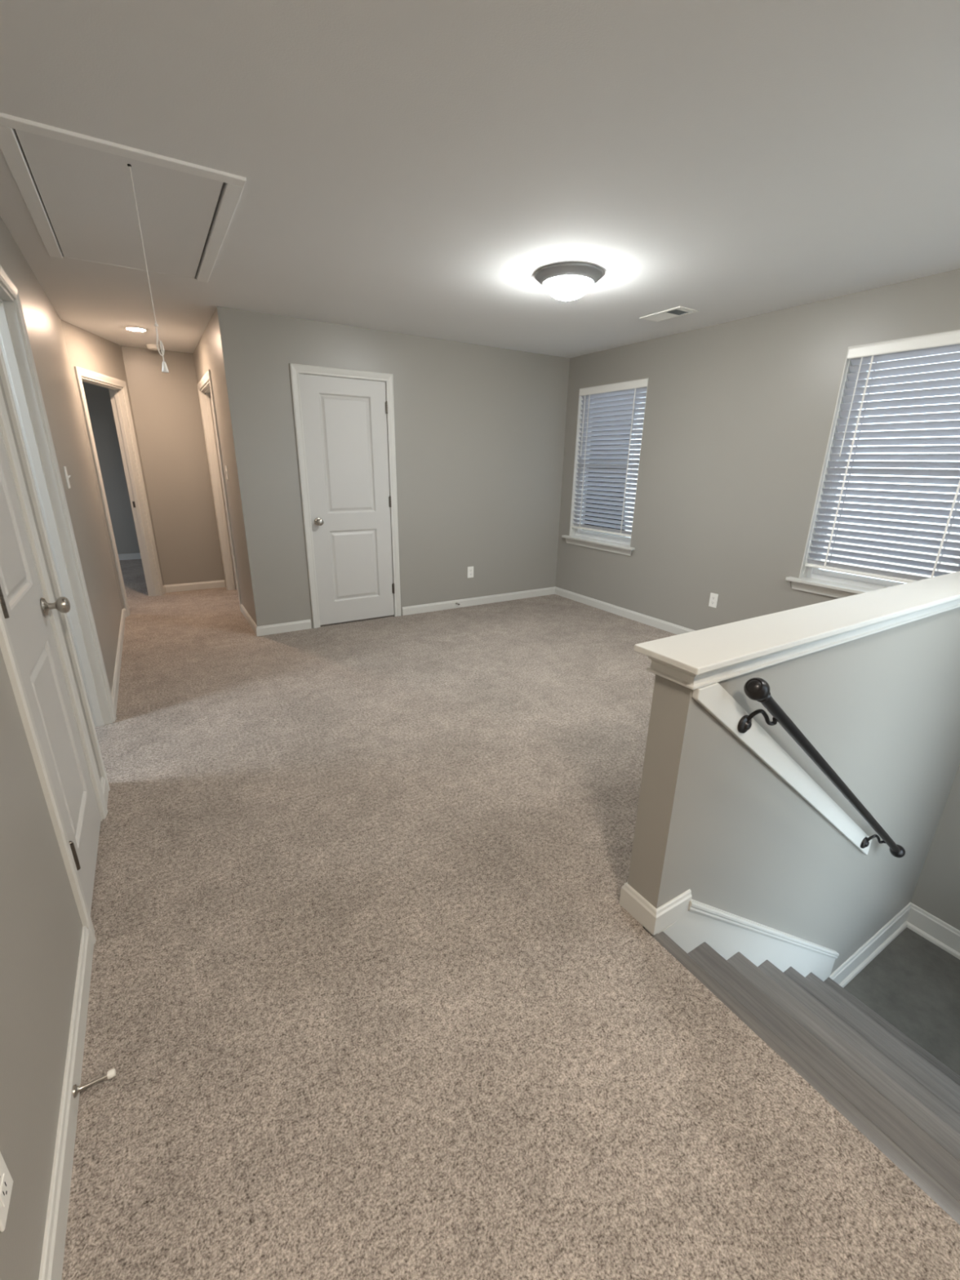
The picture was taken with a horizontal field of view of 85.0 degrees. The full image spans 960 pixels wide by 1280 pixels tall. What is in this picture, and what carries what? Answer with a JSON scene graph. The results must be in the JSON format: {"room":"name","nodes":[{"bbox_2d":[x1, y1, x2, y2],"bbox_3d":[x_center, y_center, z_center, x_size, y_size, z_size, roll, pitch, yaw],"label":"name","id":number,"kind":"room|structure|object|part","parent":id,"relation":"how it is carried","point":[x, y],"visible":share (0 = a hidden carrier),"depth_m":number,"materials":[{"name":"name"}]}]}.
{"room":"upstairs landing","nodes":[
{"label":"upstairs landing","id":0,"kind":"room"},
{"bbox_2d":[0,216,121,1279],"bbox_3d":[-1.507,-0.354,1.618,0.115,2.416,6.977,-10,22,-30],"label":"wall","id":1,"kind":"structure","parent":0,"point":[41,926],"depth_m":1.22,"materials":[{"name":"beige paint"}]},
{"bbox_2d":[0,1151,13,1231],"bbox_3d":[-0.747,0.842,0.811,0.008,0.115,0.070,-10,22,-30],"label":"wall outlet","id":2,"kind":"object","parent":1,"relation":"attached to","point":[6,1180],"visible":1,"depth_m":0.82,"materials":[{"name":"white plastic"}]},
{"bbox_2d":[0,1173,8,1207],"bbox_3d":[-0.745,0.860,0.819,0.002,0.027,0.033,-10,22,-30],"label":"receptacle","id":3,"kind":"object","parent":2,"relation":"attached to","point":[4,1180],"depth_m":0.82,"materials":[{"name":"white plastic"}]},
{"bbox_2d":[0,386,107,944],"bbox_3d":[-1.365,-0.176,1.562,0.132,2.118,0.756,-10,22,-30],"label":"door","id":4,"kind":"structure","parent":1,"relation":"in","point":[33,646],"depth_m":1.67,"materials":[{"name":"white paint"}]},
{"bbox_3d":[-1.469,-0.119,1.816,0.074,0.065,0.065,-10,22,-30],"label":"knob","id":5,"kind":"part","parent":4,"relation":"part of","materials":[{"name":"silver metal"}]},
{"bbox_2d":[0,264,116,791],"bbox_3d":[-1.906,-0.434,2.294,0.132,2.120,0.824,-10,22,-30],"label":"door","id":6,"kind":"structure","parent":1,"relation":"in","point":[18,371],"depth_m":2.45,"materials":[{"name":"white paint"}]},
{"bbox_2d":[63,466,71,488],"bbox_3d":[-2.265,-0.895,2.883,0.019,0.115,0.070,-10,22,-30],"label":"light switch","id":7,"kind":"object","parent":1,"relation":"attached to","point":[64,467],"visible":1,"depth_m":2.87,"materials":[{"name":"white plastic"}]},
{"bbox_2d":[38,609,125,1279],"bbox_3d":[-1.471,0.741,2.025,0.013,0.082,6.977,-10,22,-30],"label":"baseboard","id":8,"kind":"structure","parent":1,"relation":"attached to","point":[55,1234],"depth_m":1.14,"materials":[{"name":"white paint"}]},
{"bbox_2d":[72,1068,115,1097],"bbox_3d":[-0.891,1.022,1.212,0.078,0.025,0.025,-10,22,-30],"label":"door stop","id":9,"kind":"object","parent":8,"relation":"attached to","point":[111,1073],"visible":1,"depth_m":1.21,"materials":[{"name":"grey metal"}]},
{"bbox_3d":[-0.896,1.023,1.208,0.066,0.025,0.025,-10,22,-30],"label":"rod","id":10,"kind":"part","parent":9,"relation":"part of","materials":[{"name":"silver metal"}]},
{"bbox_2d":[82,382,140,554],"bbox_3d":[-2.797,-0.784,2.819,4.920,2.416,10.500,-10,22,-30],"label":"wall","id":11,"kind":"structure","parent":0,"point":[98,399],"depth_m":7.19,"materials":[{"name":"beige paint"}]},
{"bbox_2d":[118,552,141,559],"bbox_3d":[-5.489,-1.133,7.341,2.700,0.085,0.013,-10,22,-30],"label":"baseboard","id":12,"kind":"structure","parent":11,"relation":"attached to","point":[126,556],"depth_m":7.58,"materials":[{"name":"white paint"}]},
{"bbox_2d":[60,319,164,609],"bbox_3d":[-3.420,-1.505,4.913,0.115,2.416,1.003,-2,19,-10],"label":"wall","id":13,"kind":"structure","parent":0,"point":[86,350],"depth_m":4.55,"materials":[{"name":"beige paint"}]},
{"bbox_2d":[74,366,164,616],"bbox_3d":[-3.412,-1.351,4.954,0.132,2.098,0.874,-2,19,-10],"label":"door frame","id":14,"kind":"structure","parent":13,"relation":"in","point":[117,388],"depth_m":5.13,"materials":[{"name":"white paint"}]},
{"bbox_2d":[122,585,166,617],"bbox_3d":[-3.376,-0.403,5.299,0.013,0.082,1.003,-2,19,-10],"label":"baseboard","id":15,"kind":"structure","parent":13,"relation":"attached to","point":[164,586],"depth_m":4.88,"materials":[{"name":"white paint"}]},
{"bbox_2d":[120,346,225,585],"bbox_3d":[-1.854,-1.979,6.386,3.812,2.416,0.115,-10,22,-30],"label":"wall","id":16,"kind":"structure","parent":0,"point":[166,410],"depth_m":5.49,"materials":[{"name":"beige paint"}]},
{"bbox_2d":[164,579,226,592],"bbox_3d":[-3.204,-0.608,5.912,0.612,0.082,0.013,-10,22,-30],"label":"baseboard","id":17,"kind":"structure","parent":16,"relation":"attached to","point":[215,584],"depth_m":5.90,"materials":[{"name":"white paint"}]},
{"bbox_2d":[193,311,254,622],"bbox_3d":[-2.370,-1.496,4.938,0.115,2.416,1.951,-10,22,-30],"label":"wall","id":18,"kind":"structure","parent":0,"point":[206,354],"depth_m":4.40,"materials":[{"name":"beige paint"}]},
{"bbox_2d":[196,369,241,612],"bbox_3d":[-2.537,-1.440,5.223,0.132,2.120,1.086,-10,22,-30],"label":"door","id":19,"kind":"structure","parent":18,"relation":"in","point":[205,388],"depth_m":5.47,"materials":[{"name":"white paint"}]},
{"bbox_2d":[224,465,228,479],"bbox_3d":[-2.184,-1.440,4.501,0.019,0.115,0.070,-10,22,-30],"label":"light switch","id":20,"kind":"object","parent":18,"relation":"attached to","point":[226,469],"visible":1,"depth_m":4.49,"materials":[{"name":"white plastic"}]},
{"bbox_2d":[240,604,257,635],"bbox_3d":[-2.091,-0.191,4.737,0.013,0.082,0.857,-10,22,-30],"label":"baseboard","id":21,"kind":"structure","parent":18,"relation":"attached to","point":[246,615],"depth_m":4.70,"materials":[{"name":"white paint"}]},
{"bbox_2d":[214,306,569,627],"bbox_3d":[-0.516,-1.444,4.875,3.200,2.416,0.115,-10,22,-30],"label":"wall","id":22,"kind":"structure","parent":0,"point":[480,429],"depth_m":4.75,"materials":[{"name":"beige paint"}]},
{"bbox_2d":[288,363,400,628],"bbox_3d":[-1.103,-1.165,4.510,0.836,2.104,0.132,-10,22,-30],"label":"door","id":23,"kind":"structure","parent":22,"relation":"in","point":[344,427],"depth_m":4.47,"materials":[{"name":"white paint"}]},
{"bbox_3d":[-1.343,-0.988,4.381,0.065,0.065,0.074,-10,22,-30],"label":"knob","id":24,"kind":"part","parent":23,"relation":"part of","materials":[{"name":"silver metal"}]},
{"bbox_2d":[256,586,555,636],"bbox_3d":[-0.506,-0.320,5.195,3.214,0.082,0.013,-10,22,-30],"label":"baseboard","id":25,"kind":"structure","parent":22,"relation":"attached to","point":[263,630],"depth_m":5.27,"materials":[{"name":"white paint"}]},
{"bbox_2d":[467,566,473,577],"bbox_3d":[-0.095,-0.691,5.334,0.070,0.115,0.008,-10,22,-30],"label":"wall outlet","id":26,"kind":"object","parent":22,"relation":"attached to","point":[470,569],"visible":1,"depth_m":5.33,"materials":[{"name":"white plastic"}]},
{"bbox_2d":[0,0,959,358],"bbox_3d":[-1.679,-2.136,2.945,7.132,0.100,10.700,-10,22,-30],"label":"ceiling","id":27,"kind":"structure","parent":0,"point":[413,167],"depth_m":1.75,"materials":[{"name":"paint"}]},
{"bbox_2d":[0,112,246,282],"bbox_3d":[-1.578,-1.895,2.366,0.748,0.041,1.458,-10,22,-30],"label":"attic hatch","id":28,"kind":"object","parent":27,"relation":"attached to","point":[83,183],"visible":0.98,"depth_m":2.15,"materials":[{"name":"paint"}]},
{"bbox_3d":[-1.950,-2.088,2.943,0.748,0.007,0.033,-10,22,-30],"label":"hatch trim","id":29,"kind":"part","parent":28,"relation":"part of","materials":[{"name":"paint"}]},
{"bbox_2d":[128,165,168,373],"bbox_3d":[-1.264,-1.399,2.003,0.025,0.674,0.025,7,20,18],"label":"pull cord","id":30,"kind":"object","parent":28,"relation":"hanging from","point":[164,368],"visible":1,"depth_m":2.06,"materials":[{"name":"white plastic"}]},
{"bbox_3d":[-1.269,-1.450,1.982,0.005,0.564,0.002,-10,22,-30],"label":"cord","id":31,"kind":"part","parent":30,"relation":"part of","materials":[{"name":"white plastic"}]},
{"bbox_3d":[-1.268,-1.099,2.105,0.025,0.040,0.025,-10,22,-30],"label":"cone pull","id":32,"kind":"part","parent":30,"relation":"part of","materials":[{"name":"white plastic"}]},
{"bbox_2d":[123,326,148,331],"bbox_3d":[-2.842,-2.565,4.327,0.176,0.014,0.176,-10,22,-30],"label":"recessed light","id":33,"kind":"object","parent":27,"relation":"in","point":[131,328],"visible":1,"depth_m":4.30,"materials":[{"name":"white plastic"}]},
{"bbox_2d":[145,344,160,350],"bbox_3d":[-3.099,-2.775,4.969,0.124,0.037,0.124,-10,22,-30],"label":"smoke detector","id":34,"kind":"object","parent":27,"relation":"attached to","point":[152,347],"visible":0.85,"depth_m":4.93,"materials":[{"name":"white plastic"}]},
{"bbox_2d":[534,262,603,302],"bbox_3d":[0.493,-1.973,2.938,0.376,0.136,0.376,-10,22,-30],"label":"ceiling light","id":35,"kind":"object","parent":27,"relation":"attached to","point":[566,281],"visible":1,"depth_m":2.84,"materials":[{"name":"white glass"}]},
{"bbox_3d":[0.493,-1.961,2.942,0.276,0.074,0.276,-10,22,-30],"label":"lamp shade","id":36,"kind":"part","parent":35,"relation":"part of","materials":[{"name":"white glass"}]},
{"bbox_2d":[639,306,698,322],"bbox_3d":[1.313,-2.270,3.654,0.185,0.008,0.355,-10,22,-30],"label":"ceiling vent","id":37,"kind":"object","parent":27,"relation":"in","point":[679,311],"visible":1,"depth_m":3.63,"materials":[{"name":"white plastic"}]},
{"bbox_2d":[62,559,959,1279],"bbox_3d":[-1.771,0.227,3.838,7.132,0.120,10.500,-10,22,-30],"label":"floor","id":38,"kind":"structure","parent":0,"point":[374,994],"depth_m":1.45,"materials":[{"name":"beige carpet"}]},
{"bbox_2d":[555,268,959,930],"bbox_3d":[2.182,-0.300,3.983,0.160,3.924,5.009,-10,22,-30],"label":"wall","id":39,"kind":"structure","parent":0,"point":[739,414],"depth_m":3.94,"materials":[{"name":"beige paint"}]},
{"bbox_2d":[561,377,648,555],"bbox_3d":[1.244,-1.654,5.106,0.202,1.525,1.002,-10,22,-30],"label":"window","id":40,"kind":"structure","parent":39,"relation":"in","point":[612,543],"depth_m":5.29,"materials":[{"name":"white plastic"}]},
{"bbox_3d":[1.206,-0.995,5.311,0.137,0.023,1.002,-10,22,-30],"label":"sill","id":41,"kind":"part","parent":40,"relation":"part of","materials":[{"name":"white paint"}]},
{"bbox_3d":[1.304,-1.703,5.127,0.065,1.445,0.878,-10,22,-30],"label":"frame","id":42,"kind":"part","parent":40,"relation":"part of","materials":[{"name":"white plastic"}]},
{"bbox_3d":[1.290,-1.386,5.229,0.022,0.706,0.806,-10,22,-30],"label":"sash","id":43,"kind":"part","parent":40,"relation":"part of","materials":[{"name":"white plastic"}]},
{"bbox_3d":[1.289,-1.386,5.229,0.004,0.638,0.738,-10,22,-30],"label":"pane","id":44,"kind":"part","parent":40,"relation":"part of","materials":[{"name":"clear glass"}]},
{"bbox_2d":[571,378,648,537],"bbox_3d":[1.229,-1.704,5.078,0.068,1.400,0.862,-10,22,-30],"label":"window blind","id":45,"kind":"object","parent":40,"relation":"attached to","point":[640,386],"visible":0.9,"depth_m":5.04,"materials":[{"name":"white plastic"}]},
{"bbox_3d":[0.989,-1.788,5.407,0.005,1.338,0.010,0,19,-4],"label":"lift cord","id":46,"kind":"part","parent":45,"relation":"part of","materials":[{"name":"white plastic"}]},
{"bbox_3d":[1.224,-1.100,5.287,0.052,0.018,0.846,-10,22,-30],"label":"rail","id":47,"kind":"part","parent":45,"relation":"part of","materials":[{"name":"white plastic"}]},
{"bbox_3d":[1.320,-2.020,5.026,0.004,0.638,0.738,-10,22,-30],"label":"pane","id":48,"kind":"part","parent":40,"relation":"part of","materials":[{"name":"clear glass"}]},
{"bbox_2d":[555,586,695,635],"bbox_3d":[1.800,-0.059,4.539,0.013,0.082,3.622,-10,22,-30],"label":"baseboard","id":49,"kind":"structure","parent":39,"relation":"attached to","point":[649,620],"depth_m":5.11,"materials":[{"name":"white paint"}]},
{"bbox_2d":[708,592,718,608],"bbox_3d":[1.907,-0.325,4.278,0.008,0.115,0.070,-10,22,-30],"label":"wall outlet","id":50,"kind":"object","parent":39,"relation":"attached to","point":[713,597],"visible":1,"depth_m":4.27,"materials":[{"name":"white plastic"}]},
{"bbox_2d":[785,329,959,598],"bbox_3d":[2.522,-0.963,3.132,0.202,1.525,1.002,-10,22,-30],"label":"window","id":51,"kind":"structure","parent":39,"relation":"in","point":[837,584],"depth_m":3.48,"materials":[{"name":"white plastic"}]},
{"bbox_3d":[2.484,-0.304,3.338,0.137,0.023,1.002,-10,22,-30],"label":"sill","id":52,"kind":"part","parent":51,"relation":"part of","materials":[{"name":"white paint"}]},
{"bbox_3d":[2.581,-1.012,3.154,0.065,1.445,0.878,-10,22,-30],"label":"frame","id":53,"kind":"part","parent":51,"relation":"part of","materials":[{"name":"white plastic"}]},
{"bbox_2d":[803,330,959,582],"bbox_3d":[2.506,-1.013,3.105,0.068,1.400,0.862,-10,22,-30],"label":"window blind","id":54,"kind":"object","parent":51,"relation":"attached to","point":[949,342],"visible":0.96,"depth_m":3.12,"materials":[{"name":"white plastic"}]},
{"bbox_3d":[2.267,-1.097,3.434,0.005,1.338,0.010,0,19,-4],"label":"lift cord","id":55,"kind":"part","parent":54,"relation":"part of","materials":[{"name":"white plastic"}]},
{"bbox_3d":[2.502,-0.409,3.314,0.052,0.018,0.846,-10,22,-30],"label":"rail","id":56,"kind":"part","parent":54,"relation":"part of","materials":[{"name":"white plastic"}]},
{"bbox_3d":[2.568,-0.695,3.256,0.022,0.706,0.806,-10,22,-30],"label":"sash","id":57,"kind":"part","parent":51,"relation":"part of","materials":[{"name":"white plastic"}]},
{"bbox_3d":[2.599,-1.329,3.054,0.022,0.706,0.806,-10,22,-30],"label":"sash","id":58,"kind":"part","parent":51,"relation":"part of","materials":[{"name":"white plastic"}]},
{"bbox_2d":[829,902,959,987],"bbox_3d":[2.624,2.008,2.744,1.036,0.165,1.050,-10,22,-30],"label":"baseboard","id":59,"kind":"structure","parent":39,"relation":"attached to","point":[941,934],"depth_m":3.24,"materials":[{"name":"white paint"}]},
{"bbox_2d":[627,606,959,974],"bbox_3d":[1.648,0.961,2.473,2.646,2.331,0.122,-10,22,-30],"label":"wall","id":60,"kind":"structure","parent":0,"point":[713,821],"depth_m":2.03,"materials":[{"name":"beige paint"}]},
{"bbox_2d":[619,881,692,935],"bbox_3d":[1.647,0.670,2.371,2.660,0.092,0.148,-10,22,-30],"label":"baseboard","id":61,"kind":"structure","parent":60,"relation":"attached to","point":[655,920],"depth_m":1.70,"materials":[{"name":"white paint"}]},
{"bbox_2d":[654,898,839,981],"bbox_3d":[1.242,1.451,2.293,1.594,1.466,0.022,-10,22,-30],"label":"skirt board","id":62,"kind":"object","parent":60,"relation":"attached to","point":[728,934],"visible":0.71,"depth_m":2.08,"materials":[{"name":"white paint"}]},
{"bbox_3d":[1.307,1.290,2.271,1.456,1.146,0.010,-10,22,-30],"label":"skirt moulding","id":63,"kind":"part","parent":62,"relation":"part of","materials":[{"name":"white paint"}]},
{"bbox_2d":[692,682,871,855],"bbox_3d":[1.239,0.592,1.991,1.570,1.237,0.020,-10,22,-30],"label":"board","id":64,"kind":"object","parent":60,"relation":"attached to","point":[713,698],"visible":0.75,"depth_m":1.75,"materials":[{"name":"white paint"}]},
{"bbox_2d":[634,571,959,675],"bbox_3d":[1.645,-0.158,2.079,2.698,0.020,0.212,-10,22,-30],"label":"wall cap","id":65,"kind":"object","parent":60,"relation":"on","point":[697,652],"visible":1,"depth_m":1.68,"materials":[{"name":"white paint"}]},
{"bbox_2d":[646,598,959,689],"bbox_3d":[1.657,-0.123,2.099,2.668,0.060,0.164,-10,22,-30],"label":"trim","id":66,"kind":"structure","parent":60,"relation":"attached to","point":[689,680],"depth_m":1.58,"materials":[{"name":"white paint"}]},
{"bbox_2d":[737,677,905,857],"bbox_3d":[1.412,0.589,2.033,1.638,1.290,0.092,-10,22,-30],"label":"handrail","id":67,"kind":"object","parent":60,"relation":"attached to","point":[757,689],"visible":1,"depth_m":1.65,"materials":[{"name":"black metal"}]},
{"bbox_3d":[0.794,0.253,1.558,0.058,0.058,0.021,-10,22,-30],"label":"bracket plate","id":68,"kind":"part","parent":67,"relation":"part of","materials":[{"name":"black metal"}]},
{"bbox_3d":[0.765,0.139,1.438,0.080,0.075,0.063,-10,22,-30],"label":"knob","id":69,"kind":"part","parent":67,"relation":"part of","materials":[{"name":"black metal"}]},
{"bbox_3d":[0.856,0.230,1.551,0.137,0.059,0.030,-1,19,-7],"label":"bracket arm","id":70,"kind":"part","parent":67,"relation":"part of","materials":[{"name":"black metal"}]},
{"bbox_3d":[1.825,0.963,2.474,0.058,0.058,0.021,-10,22,-30],"label":"bracket plate","id":71,"kind":"part","parent":67,"relation":"part of","materials":[{"name":"black metal"}]},
{"bbox_3d":[1.897,0.947,2.478,0.159,0.079,0.027,-3,19,-11],"label":"bracket arm","id":72,"kind":"part","parent":67,"relation":"part of","materials":[{"name":"black metal"}]},
{"bbox_3d":[2.075,1.048,2.604,0.080,0.075,0.063,-10,22,-30],"label":"knob","id":73,"kind":"part","parent":67,"relation":"part of","materials":[{"name":"black metal"}]},
{"bbox_2d":[843,927,959,1075],"bbox_3d":[2.606,2.136,2.777,1.074,0.100,1.050,-10,22,-30],"label":"floor","id":74,"kind":"structure","parent":0,"point":[913,984],"depth_m":2.99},
{"bbox_2d":[653,931,959,1225],"bbox_3d":[1.496,1.631,1.875,1.613,1.402,1.036,-10,22,-30],"label":"staircase","id":75,"kind":"structure","parent":74,"relation":"on","point":[899,1095],"depth_m":1.64,"materials":[{"name":"grey wood"}]}
]}

